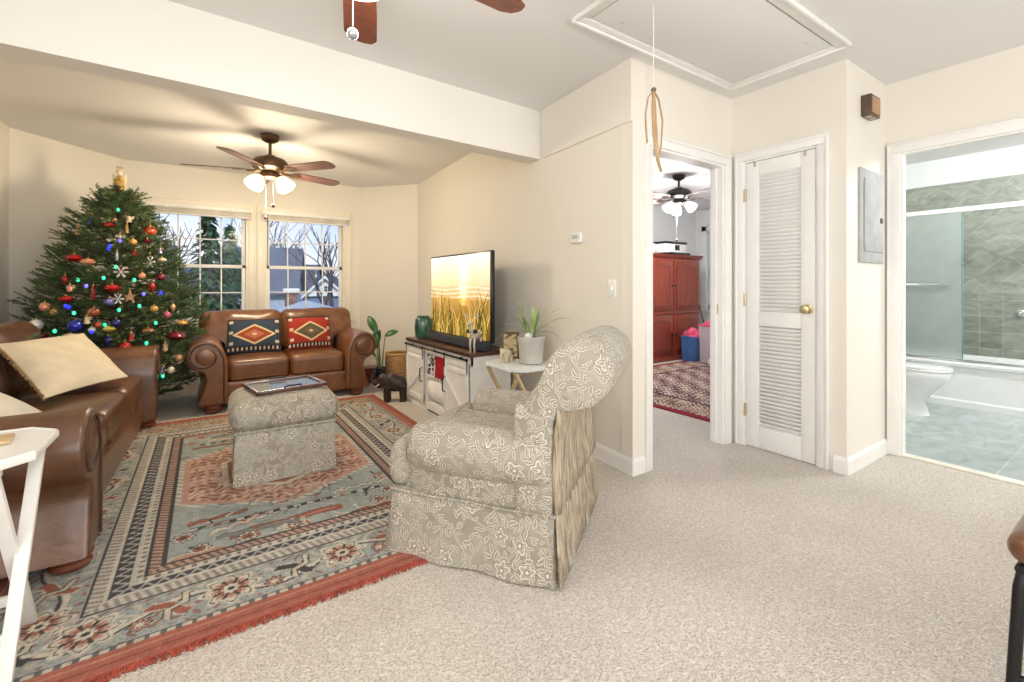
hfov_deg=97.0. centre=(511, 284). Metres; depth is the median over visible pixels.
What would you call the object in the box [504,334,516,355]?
photograph
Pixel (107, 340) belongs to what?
ornament
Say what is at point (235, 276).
evergreen tree
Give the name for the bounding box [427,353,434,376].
patterned cloth
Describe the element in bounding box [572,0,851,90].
attic hatch
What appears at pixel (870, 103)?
door chime
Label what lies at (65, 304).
string lights
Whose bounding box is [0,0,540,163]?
ceiling beam
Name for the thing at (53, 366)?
throw pillow
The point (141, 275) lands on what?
ornament
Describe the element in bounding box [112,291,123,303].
ornament
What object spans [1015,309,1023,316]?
soap holder
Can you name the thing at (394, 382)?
elephant statue
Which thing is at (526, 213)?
wall
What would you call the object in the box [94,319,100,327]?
ornament
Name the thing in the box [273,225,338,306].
bare tree
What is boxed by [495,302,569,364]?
spider plant
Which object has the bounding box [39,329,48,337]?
ornament
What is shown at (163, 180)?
wall
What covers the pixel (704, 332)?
storage bin
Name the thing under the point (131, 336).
ornament
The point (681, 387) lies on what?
area rug
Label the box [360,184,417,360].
wall
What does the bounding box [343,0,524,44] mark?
ceiling fan
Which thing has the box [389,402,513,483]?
seat cushion
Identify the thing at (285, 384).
glass tray
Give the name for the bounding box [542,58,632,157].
wall
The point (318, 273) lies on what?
house
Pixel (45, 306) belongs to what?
ornament
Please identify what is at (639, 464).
baseboard
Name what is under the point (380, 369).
rubber plant
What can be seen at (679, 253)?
paper tray
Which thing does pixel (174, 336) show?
ornament
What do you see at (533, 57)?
ceiling
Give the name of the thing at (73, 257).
ornament
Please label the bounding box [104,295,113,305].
ornament
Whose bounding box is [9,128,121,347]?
wall
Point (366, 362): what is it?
baseboard
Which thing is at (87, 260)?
ornament
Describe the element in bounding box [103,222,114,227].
ornament
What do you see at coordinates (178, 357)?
ornament
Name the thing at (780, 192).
door
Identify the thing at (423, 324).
vase
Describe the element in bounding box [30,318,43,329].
ornament
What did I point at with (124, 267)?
ornament
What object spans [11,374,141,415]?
seat cushion
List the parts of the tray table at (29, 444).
leg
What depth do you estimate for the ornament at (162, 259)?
4.03 m
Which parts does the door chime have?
panel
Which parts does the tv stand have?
barn door, slide rail, barn door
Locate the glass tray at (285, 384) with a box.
[242,375,326,395]
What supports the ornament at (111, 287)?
hanging from the tree at (106, 210)
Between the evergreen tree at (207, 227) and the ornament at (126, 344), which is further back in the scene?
the evergreen tree at (207, 227)
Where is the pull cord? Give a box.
[645,6,662,171]
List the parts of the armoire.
door panel, door panel, panel moulding, panel moulding, door, door, moulding, cornice, door, door, panel moulding, panel moulding, door panel, door panel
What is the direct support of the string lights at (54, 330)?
attached to the tree at (106, 210)
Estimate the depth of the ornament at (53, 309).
3.50 m
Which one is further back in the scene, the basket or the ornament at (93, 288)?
the basket
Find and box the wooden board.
[0,433,14,444]
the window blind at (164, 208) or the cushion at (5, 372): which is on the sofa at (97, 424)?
the cushion at (5, 372)
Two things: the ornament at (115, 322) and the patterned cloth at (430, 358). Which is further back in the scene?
the patterned cloth at (430, 358)
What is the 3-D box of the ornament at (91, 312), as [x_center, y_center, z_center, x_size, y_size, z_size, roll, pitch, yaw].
[-3.294,0.196,3.570,0.076,0.111,0.075,0,0,-20]
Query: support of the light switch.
attached to the wall at (526, 213)
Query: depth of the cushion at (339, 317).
5.11 m
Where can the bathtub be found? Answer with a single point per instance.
(987, 388)
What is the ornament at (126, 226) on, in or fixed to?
hanging from the tree at (106, 210)
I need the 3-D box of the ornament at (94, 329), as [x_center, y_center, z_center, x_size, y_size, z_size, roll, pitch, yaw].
[-3.282,0.334,3.540,0.054,0.088,0.053,0,0,2]
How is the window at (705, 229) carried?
in the wall at (703, 216)
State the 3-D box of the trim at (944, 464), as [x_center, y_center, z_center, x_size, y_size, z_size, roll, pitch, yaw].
[2.807,1.134,2.752,0.065,0.012,0.688,0,0,-34]
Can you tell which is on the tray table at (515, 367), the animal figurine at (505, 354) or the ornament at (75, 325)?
the animal figurine at (505, 354)
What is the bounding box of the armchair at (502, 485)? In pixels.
[385,326,631,589]
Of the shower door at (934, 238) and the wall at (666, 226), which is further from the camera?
the wall at (666, 226)
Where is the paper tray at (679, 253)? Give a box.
[661,252,689,254]
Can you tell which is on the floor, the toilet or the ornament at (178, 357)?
the toilet
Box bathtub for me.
[906,354,1023,417]
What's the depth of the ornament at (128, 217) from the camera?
3.98 m
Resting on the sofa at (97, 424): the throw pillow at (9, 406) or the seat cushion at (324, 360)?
the throw pillow at (9, 406)
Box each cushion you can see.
[0,321,41,395]
[0,354,11,395]
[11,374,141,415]
[20,391,126,444]
[198,309,281,354]
[226,351,288,380]
[227,318,280,353]
[228,386,337,431]
[281,307,350,349]
[282,347,343,374]
[287,316,331,349]
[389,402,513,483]
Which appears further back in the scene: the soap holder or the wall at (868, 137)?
the soap holder
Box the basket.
[385,350,405,376]
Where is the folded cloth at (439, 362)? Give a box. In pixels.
[435,353,443,380]
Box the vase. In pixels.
[414,316,431,337]
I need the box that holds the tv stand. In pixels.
[404,337,511,415]
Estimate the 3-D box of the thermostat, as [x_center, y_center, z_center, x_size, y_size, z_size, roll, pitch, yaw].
[0.448,-0.328,3.151,0.029,0.072,0.110,0,0,-30]
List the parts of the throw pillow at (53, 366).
ruffle trim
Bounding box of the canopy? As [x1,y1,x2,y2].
[277,300,333,312]
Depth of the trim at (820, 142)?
2.89 m
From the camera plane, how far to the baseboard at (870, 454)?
2.87 m
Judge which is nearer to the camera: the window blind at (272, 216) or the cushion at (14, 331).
the cushion at (14, 331)
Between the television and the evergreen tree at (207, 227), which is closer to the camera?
the television
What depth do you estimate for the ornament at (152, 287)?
3.86 m
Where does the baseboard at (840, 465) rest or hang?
attached to the wall at (818, 101)
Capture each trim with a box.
[645,133,731,472]
[735,132,828,469]
[887,117,1023,456]
[900,453,1023,485]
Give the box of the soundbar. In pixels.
[428,331,491,351]
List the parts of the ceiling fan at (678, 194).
blade, lamp shade, lamp shade, lamp shade, blade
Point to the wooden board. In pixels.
(5, 439)
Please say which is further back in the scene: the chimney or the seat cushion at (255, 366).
the chimney
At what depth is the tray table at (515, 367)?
3.07 m
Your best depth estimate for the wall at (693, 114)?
2.95 m
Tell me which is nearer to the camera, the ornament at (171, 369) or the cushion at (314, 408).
the cushion at (314, 408)
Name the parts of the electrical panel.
panel door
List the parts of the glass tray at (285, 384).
printed panel, handle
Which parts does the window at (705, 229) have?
sash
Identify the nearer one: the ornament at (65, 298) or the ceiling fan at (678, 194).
the ornament at (65, 298)
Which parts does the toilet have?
lid, seat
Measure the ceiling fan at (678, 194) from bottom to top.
0.821 m
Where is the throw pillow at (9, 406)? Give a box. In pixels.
[0,392,41,416]
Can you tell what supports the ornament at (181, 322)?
hanging from the tree at (106, 210)
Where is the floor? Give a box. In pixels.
[96,359,1023,681]
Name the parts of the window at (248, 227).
sash, sash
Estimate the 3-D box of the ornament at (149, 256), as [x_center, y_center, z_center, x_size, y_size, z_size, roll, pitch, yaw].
[-3.148,-0.217,3.940,0.105,0.126,0.014,0,0,9]
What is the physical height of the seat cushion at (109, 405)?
0.249 m
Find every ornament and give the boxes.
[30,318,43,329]
[38,299,50,311]
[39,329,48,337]
[50,306,57,314]
[58,292,73,301]
[62,275,67,283]
[65,251,82,261]
[66,281,74,291]
[67,316,82,331]
[79,255,95,265]
[83,314,91,323]
[87,304,99,316]
[87,323,96,332]
[91,285,94,298]
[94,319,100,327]
[102,325,115,331]
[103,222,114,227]
[103,283,120,291]
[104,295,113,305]
[104,332,111,347]
[110,315,121,326]
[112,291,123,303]
[113,263,128,277]
[119,341,130,346]
[123,288,135,301]
[125,213,133,222]
[125,220,128,232]
[128,331,134,340]
[129,236,136,244]
[131,250,138,256]
[138,272,145,278]
[141,326,154,333]
[143,236,151,242]
[144,223,156,235]
[146,256,154,266]
[148,279,155,291]
[149,302,158,312]
[156,270,165,280]
[157,255,166,261]
[159,364,166,374]
[162,341,167,350]
[163,311,170,317]
[166,328,185,340]
[167,363,174,373]
[170,301,175,311]
[174,354,183,361]
[177,317,187,325]
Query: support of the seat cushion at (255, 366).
on the loveseat at (340, 365)
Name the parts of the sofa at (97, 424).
armrest, frame, armrest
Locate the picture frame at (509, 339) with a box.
[502,331,518,358]
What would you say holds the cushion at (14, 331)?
on the sofa at (97, 424)
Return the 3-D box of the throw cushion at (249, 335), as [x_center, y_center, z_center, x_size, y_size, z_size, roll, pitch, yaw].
[-2.566,0.504,4.516,0.460,0.321,0.188,0,0,-30]
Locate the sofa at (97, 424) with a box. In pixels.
[0,321,160,578]
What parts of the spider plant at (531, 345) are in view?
pot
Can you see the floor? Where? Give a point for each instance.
(717, 562)
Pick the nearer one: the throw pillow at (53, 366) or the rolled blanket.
the throw pillow at (53, 366)
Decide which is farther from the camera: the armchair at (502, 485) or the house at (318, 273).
the house at (318, 273)
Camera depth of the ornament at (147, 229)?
4.03 m
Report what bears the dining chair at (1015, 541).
on the floor
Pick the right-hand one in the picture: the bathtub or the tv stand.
the bathtub
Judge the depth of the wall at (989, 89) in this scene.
2.81 m
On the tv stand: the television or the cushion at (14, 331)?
the television
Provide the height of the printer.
0.205 m
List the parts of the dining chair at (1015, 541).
leg, seat, seat frame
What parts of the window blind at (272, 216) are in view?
head rail, rail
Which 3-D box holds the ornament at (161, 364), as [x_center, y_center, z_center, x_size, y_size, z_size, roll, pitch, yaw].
[-2.959,0.702,3.830,0.093,0.115,0.014,0,0,13]
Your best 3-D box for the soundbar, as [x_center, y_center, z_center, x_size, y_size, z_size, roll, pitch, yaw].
[-0.480,0.475,3.902,0.087,0.071,1.040,0,0,-34]
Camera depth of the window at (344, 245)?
5.99 m
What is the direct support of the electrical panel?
attached to the wall at (868, 137)
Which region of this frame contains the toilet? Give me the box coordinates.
[906,360,953,415]
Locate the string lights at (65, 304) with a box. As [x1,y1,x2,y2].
[59,303,70,308]
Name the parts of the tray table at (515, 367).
leg, leg, leg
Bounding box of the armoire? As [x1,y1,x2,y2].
[653,253,702,362]
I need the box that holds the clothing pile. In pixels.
[682,327,698,338]
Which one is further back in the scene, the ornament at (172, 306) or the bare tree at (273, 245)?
the bare tree at (273, 245)
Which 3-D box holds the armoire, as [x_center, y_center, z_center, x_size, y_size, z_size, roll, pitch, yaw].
[2.269,0.340,7.052,1.450,1.600,0.630,0,0,-34]
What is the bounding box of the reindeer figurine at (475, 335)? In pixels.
[463,313,481,352]
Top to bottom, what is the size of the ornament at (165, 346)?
0.109 m
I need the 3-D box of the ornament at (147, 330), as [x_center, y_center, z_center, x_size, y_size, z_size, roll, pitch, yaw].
[-3.013,0.364,3.750,0.097,0.091,0.095,0,0,17]
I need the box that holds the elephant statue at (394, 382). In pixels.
[370,370,406,402]
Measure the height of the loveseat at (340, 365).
0.887 m
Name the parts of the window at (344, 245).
sash, sash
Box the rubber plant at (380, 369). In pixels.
[367,316,398,387]
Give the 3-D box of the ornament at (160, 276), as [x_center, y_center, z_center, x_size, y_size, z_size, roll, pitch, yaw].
[-3.076,-0.087,3.970,0.067,0.102,0.066,0,0,-20]
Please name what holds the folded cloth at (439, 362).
hanging from the tv stand
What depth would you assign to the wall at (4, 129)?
3.82 m
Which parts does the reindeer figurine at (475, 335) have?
leg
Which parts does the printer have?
lid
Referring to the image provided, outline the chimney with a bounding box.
[283,288,299,306]
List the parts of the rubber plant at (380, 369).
pot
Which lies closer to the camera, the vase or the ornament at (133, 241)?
the ornament at (133, 241)
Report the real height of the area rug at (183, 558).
0.012 m
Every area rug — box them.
[0,394,428,681]
[653,361,709,421]
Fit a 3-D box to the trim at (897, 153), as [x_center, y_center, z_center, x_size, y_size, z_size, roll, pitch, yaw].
[2.795,0.097,2.745,0.077,2.086,0.820,0,0,-34]
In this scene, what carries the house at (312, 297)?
on the ground
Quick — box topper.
[112,166,126,194]
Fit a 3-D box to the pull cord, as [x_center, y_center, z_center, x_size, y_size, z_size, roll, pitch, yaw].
[0.684,-0.944,2.184,0.090,0.802,0.025,0,0,1]
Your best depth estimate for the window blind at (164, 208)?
5.23 m
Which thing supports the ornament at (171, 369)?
hanging from the tree at (106, 210)
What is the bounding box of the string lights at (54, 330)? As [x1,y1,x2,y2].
[44,325,56,332]
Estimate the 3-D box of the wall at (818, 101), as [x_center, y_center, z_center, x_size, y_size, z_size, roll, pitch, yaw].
[1.842,-0.110,3.039,0.080,2.500,0.715,0,0,-34]
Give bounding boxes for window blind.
[141,201,252,221]
[261,211,348,277]
[708,231,709,291]
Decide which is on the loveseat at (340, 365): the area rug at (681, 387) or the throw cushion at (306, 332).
the throw cushion at (306, 332)
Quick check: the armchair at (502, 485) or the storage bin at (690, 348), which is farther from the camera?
the storage bin at (690, 348)
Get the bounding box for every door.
[744,149,815,464]
[906,201,1023,368]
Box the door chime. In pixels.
[861,93,879,120]
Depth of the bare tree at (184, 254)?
21.66 m
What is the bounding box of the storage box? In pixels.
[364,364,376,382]
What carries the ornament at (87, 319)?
hanging from the tree at (106, 210)
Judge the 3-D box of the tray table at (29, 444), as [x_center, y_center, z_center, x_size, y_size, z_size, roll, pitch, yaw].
[-1.664,0.812,1.270,0.520,0.664,0.400,0,0,-34]
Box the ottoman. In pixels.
[228,386,337,487]
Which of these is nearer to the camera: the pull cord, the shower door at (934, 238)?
the pull cord
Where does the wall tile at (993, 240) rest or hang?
attached to the wall at (1005, 161)
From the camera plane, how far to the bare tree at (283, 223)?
64.27 m
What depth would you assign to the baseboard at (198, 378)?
5.22 m
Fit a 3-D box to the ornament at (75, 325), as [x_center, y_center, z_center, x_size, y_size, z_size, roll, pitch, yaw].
[-3.376,0.300,3.500,0.094,0.128,0.093,0,0,-14]
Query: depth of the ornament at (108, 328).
3.57 m
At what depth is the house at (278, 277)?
25.27 m
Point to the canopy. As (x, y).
(309, 304)
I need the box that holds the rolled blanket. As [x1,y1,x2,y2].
[427,378,443,404]
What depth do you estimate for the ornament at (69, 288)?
3.57 m
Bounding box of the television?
[431,250,494,344]
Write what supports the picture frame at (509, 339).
on the tray table at (515, 367)
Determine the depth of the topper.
4.11 m
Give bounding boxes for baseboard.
[163,374,199,386]
[363,360,384,365]
[593,442,633,476]
[631,456,645,476]
[833,455,848,475]
[846,438,886,475]
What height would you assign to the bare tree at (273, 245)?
10.520 m
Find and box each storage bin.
[680,335,699,361]
[698,324,709,362]
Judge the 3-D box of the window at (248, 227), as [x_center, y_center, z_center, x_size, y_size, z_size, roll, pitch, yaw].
[-3.664,-0.217,5.321,1.176,1.545,0.200,0,0,-34]
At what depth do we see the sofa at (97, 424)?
1.80 m
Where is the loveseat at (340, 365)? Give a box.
[186,307,376,413]
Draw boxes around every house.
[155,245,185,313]
[184,265,323,316]
[211,247,306,309]
[301,275,338,306]
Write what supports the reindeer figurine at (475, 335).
on the tv stand
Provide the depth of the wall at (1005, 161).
4.72 m
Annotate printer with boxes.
[653,241,689,254]
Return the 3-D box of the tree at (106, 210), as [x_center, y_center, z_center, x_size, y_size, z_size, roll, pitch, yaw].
[-3.572,0.111,4.136,1.479,2.058,1.538,0,0,-39]
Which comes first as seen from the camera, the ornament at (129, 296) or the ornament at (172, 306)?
the ornament at (129, 296)
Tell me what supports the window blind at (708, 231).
attached to the window at (705, 229)
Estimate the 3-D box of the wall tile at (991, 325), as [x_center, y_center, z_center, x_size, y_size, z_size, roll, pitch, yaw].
[5.173,0.410,4.085,0.012,0.660,2.760,0,0,-34]
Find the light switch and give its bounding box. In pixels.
[608,280,615,297]
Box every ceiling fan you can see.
[180,133,339,218]
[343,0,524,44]
[653,174,709,241]
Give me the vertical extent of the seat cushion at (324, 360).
0.249 m
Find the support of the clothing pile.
on the storage bin at (690, 348)
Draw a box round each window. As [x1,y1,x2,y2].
[134,195,255,332]
[257,205,353,319]
[699,226,709,311]
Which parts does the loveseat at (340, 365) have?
armrest, frame, armrest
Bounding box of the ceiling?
[0,0,1023,210]
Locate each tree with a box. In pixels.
[5,182,211,395]
[155,213,222,294]
[157,267,194,313]
[184,216,237,317]
[211,224,240,309]
[223,218,313,247]
[271,223,296,247]
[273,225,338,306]
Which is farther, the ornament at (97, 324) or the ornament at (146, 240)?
the ornament at (146, 240)
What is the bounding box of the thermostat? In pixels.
[571,232,582,243]
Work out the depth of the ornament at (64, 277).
3.58 m
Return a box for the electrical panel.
[858,167,882,263]
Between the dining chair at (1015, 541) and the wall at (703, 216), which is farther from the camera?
the wall at (703, 216)
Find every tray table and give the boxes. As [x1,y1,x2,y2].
[0,427,58,681]
[486,358,546,390]
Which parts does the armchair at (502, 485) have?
seat, arm panel, armrest, armrest, panel, shirred panel, backrest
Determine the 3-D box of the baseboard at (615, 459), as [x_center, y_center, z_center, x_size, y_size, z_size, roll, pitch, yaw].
[-0.276,1.090,4.396,0.014,0.100,3.940,0,0,-30]
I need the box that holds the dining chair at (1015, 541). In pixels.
[1005,515,1023,681]
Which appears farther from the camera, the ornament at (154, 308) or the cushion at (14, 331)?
the ornament at (154, 308)
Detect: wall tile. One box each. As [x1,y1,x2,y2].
[906,174,1023,292]
[963,293,1023,358]
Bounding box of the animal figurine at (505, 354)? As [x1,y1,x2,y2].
[499,348,512,362]
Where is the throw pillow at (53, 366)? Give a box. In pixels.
[0,333,127,400]
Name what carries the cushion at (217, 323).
on the loveseat at (340, 365)
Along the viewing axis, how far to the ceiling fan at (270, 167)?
4.04 m
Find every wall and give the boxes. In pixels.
[0,121,8,323]
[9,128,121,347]
[122,159,359,374]
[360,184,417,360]
[418,58,645,458]
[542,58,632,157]
[622,64,731,455]
[653,205,695,255]
[696,209,709,323]
[732,59,851,470]
[852,63,885,454]
[886,45,1023,437]
[906,145,1023,189]
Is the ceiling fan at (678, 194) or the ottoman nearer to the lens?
the ottoman
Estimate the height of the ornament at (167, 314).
0.093 m
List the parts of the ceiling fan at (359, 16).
blade, lamp shade, blade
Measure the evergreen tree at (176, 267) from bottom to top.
5.367 m
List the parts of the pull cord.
cord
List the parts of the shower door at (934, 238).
frosted panel, rail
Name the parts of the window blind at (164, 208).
head rail, rail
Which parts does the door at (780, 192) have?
louver panel, louver panel, knob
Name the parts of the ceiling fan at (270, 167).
blade, blade, lamp shade, lamp shade, blade, blade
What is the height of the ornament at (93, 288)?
0.142 m

